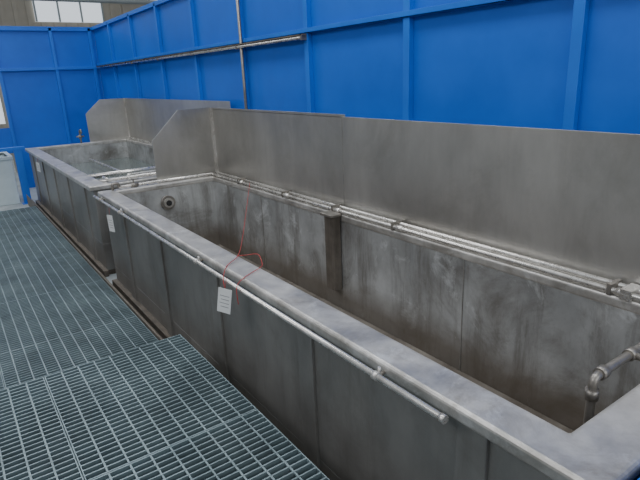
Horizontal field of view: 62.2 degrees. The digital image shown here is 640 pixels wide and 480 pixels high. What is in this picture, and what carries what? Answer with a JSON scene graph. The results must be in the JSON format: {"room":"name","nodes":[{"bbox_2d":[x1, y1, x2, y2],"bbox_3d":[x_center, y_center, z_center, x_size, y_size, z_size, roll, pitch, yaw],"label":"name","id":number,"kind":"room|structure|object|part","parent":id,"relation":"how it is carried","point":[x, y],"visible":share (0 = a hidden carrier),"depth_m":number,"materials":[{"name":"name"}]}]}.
{"room":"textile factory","nodes":[
{"label":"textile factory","id":0,"kind":"room"},
{"bbox_2d":[0,26,103,187],"bbox_3d":[-7.371,-2.291,9.825,6.550,3.160,0.090,-14,21,-33],"label":"wall","id":1,"kind":"structure","parent":0,"point":[50,78],"depth_m":10.90,"materials":[{"name":"blue metal"}]},
{"bbox_2d":[0,159,116,284],"bbox_3d":[-4.005,-0.135,7.829,16.000,0.050,27.000,-14,21,-33],"label":"floor","id":2,"kind":"structure","parent":0,"point":[33,192],"depth_m":9.90,"materials":[{"name":"concrete"}]},
{"bbox_2d":[0,151,20,205],"bbox_3d":[-6.069,-1.094,9.671,0.880,0.860,0.960,-14,21,-33],"label":"plastic bin","id":3,"kind":"object","parent":2,"relation":"on","point":[9,195],"visible":1,"depth_m":9.48,"materials":[{"name":"white plastic"}]},
{"bbox_2d":[0,146,30,204],"bbox_3d":[-5.457,-1.125,9.412,0.550,1.020,0.160,-14,21,-33],"label":"support stand","id":4,"kind":"object","parent":2,"relation":"on","point":[17,151],"visible":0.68,"depth_m":9.43,"materials":[{"name":"blue metal"}]},
{"bbox_2d":[0,0,155,172],"bbox_3d":[-7.917,-5.164,11.828,14.000,7.500,0.528,-14,21,-33],"label":"wall","id":5,"kind":"structure","parent":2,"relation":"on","point":[125,5],"depth_m":13.24,"materials":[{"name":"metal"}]},
{"bbox_2d":[26,194,162,340],"bbox_3d":[-1.884,0.523,4.992,0.110,0.200,11.400,-14,21,-33],"label":"channel","id":6,"kind":"object","parent":2,"relation":"on","point":[31,202],"visible":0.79,"depth_m":5.28,"materials":[{"name":"metal"}]},
{"bbox_2d":[25,98,230,276],"bbox_3d":[-3.025,-1.141,7.899,1.826,1.745,4.820,-14,21,-33],"label":"tank","id":7,"kind":"object","parent":2,"relation":"on","point":[122,131],"visible":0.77,"depth_m":8.40,"materials":[{"name":"grey metal"}]},
{"bbox_2d":[36,158,40,171],"bbox_3d":[-4.256,-1.132,8.008,0.014,0.204,0.167,-18,23,-40],"label":"paper tag","id":8,"kind":"object","parent":7,"relation":"attached to","point":[37,163],"visible":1,"depth_m":8.00,"materials":[{"name":"white paper"}]},
{"bbox_2d":[76,129,84,142],"bbox_3d":[-4.326,-1.880,9.594,0.140,0.260,0.182,-14,21,-33],"label":"tap","id":9,"kind":"object","parent":7,"relation":"on","point":[80,136],"depth_m":9.62,"materials":[{"name":"metal"}]},
{"bbox_2d":[93,107,639,479],"bbox_3d":[-0.251,0.074,3.640,1.397,1.722,5.035,-14,21,-33],"label":"tank","id":10,"kind":"object","parent":2,"relation":"on","point":[411,300],"visible":0.96,"depth_m":2.90,"materials":[{"name":"metal"}]},
{"bbox_2d":[107,215,114,231],"bbox_3d":[-1.850,-0.175,4.691,0.120,0.213,0.014,14,24,43],"label":"paper tag","id":11,"kind":"object","parent":10,"relation":"attached to","point":[109,217],"visible":1,"depth_m":4.69,"materials":[{"name":"white paper"}]},
{"bbox_2d":[217,277,231,313],"bbox_3d":[-0.501,0.292,2.781,0.101,0.205,0.014,3,18,19],"label":"paper tag","id":12,"kind":"object","parent":10,"relation":"attached to","point":[224,295],"visible":1,"depth_m":2.78,"materials":[{"name":"white paper"}]},
{"bbox_3d":[-0.899,0.057,3.414,0.057,0.047,4.495,-14,21,-33],"label":"rail","id":13,"kind":"part","parent":10,"relation":"part of","materials":[{"name":"silver metal"}]},
{"bbox_2d":[0,0,143,154],"bbox_3d":[-10.249,-6.285,14.920,16.000,8.000,0.140,-14,21,-33],"label":"wall","id":14,"kind":"structure","parent":0,"point":[12,12],"depth_m":15.86,"materials":[{"name":"metal"}]},
{"bbox_2d":[0,1,104,123],"bbox_3d":[-9.141,-6.130,15.617,12.500,5.200,0.090,-14,21,-33],"label":"window","id":15,"kind":"structure","parent":14,"relation":"in","point":[44,11],"depth_m":16.33,"materials":[{"name":"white glass"}]},
{"bbox_2d":[90,0,639,133],"bbox_3d":[-0.393,-1.314,5.702,0.090,3.160,15.000,-14,21,-33],"label":"wall","id":16,"kind":"structure","parent":0,"point":[548,64],"depth_m":4.14,"materials":[{"name":"blue metal"}]},
{"bbox_2d":[96,34,306,68],"bbox_3d":[-2.415,-2.774,8.082,0.065,0.053,7.880,-14,21,-33],"label":"rail","id":17,"kind":"object","parent":16,"relation":"attached to","point":[298,36],"visible":0.98,"depth_m":6.37,"materials":[{"name":"silver metal"}]},
{"bbox_2d":[236,0,247,108],"bbox_3d":[-0.870,-1.669,6.168,0.035,3.600,0.035,-14,21,-33],"label":"drain pipe","id":18,"kind":"object","parent":16,"relation":"attached to","point":[237,1],"visible":0.48,"depth_m":6.02,"materials":[{"name":"metal"}]},
{"bbox_3d":[-3.157,1.193,3.343,3.985,0.004,10.580,-14,21,-33],"label":"floor","id":19,"kind":"structure","parent":0,"visible":0},
{"bbox_2d":[0,206,158,435],"bbox_3d":[-4.365,0.647,4.972,4.000,0.180,6.418,-14,21,-33],"label":"walkway","id":20,"kind":"object","parent":19,"relation":"on","point":[57,314],"visible":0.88,"depth_m":4.55,"materials":[{"name":"grey metal"}]},
{"bbox_2d":[0,334,329,479],"bbox_3d":[-0.686,1.513,1.215,2.396,0.450,4.096,-14,21,-33],"label":"platform","id":21,"kind":"object","parent":19,"relation":"on","point":[158,410],"visible":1,"depth_m":2.52,"materials":[{"name":"grey metal"}]}
]}

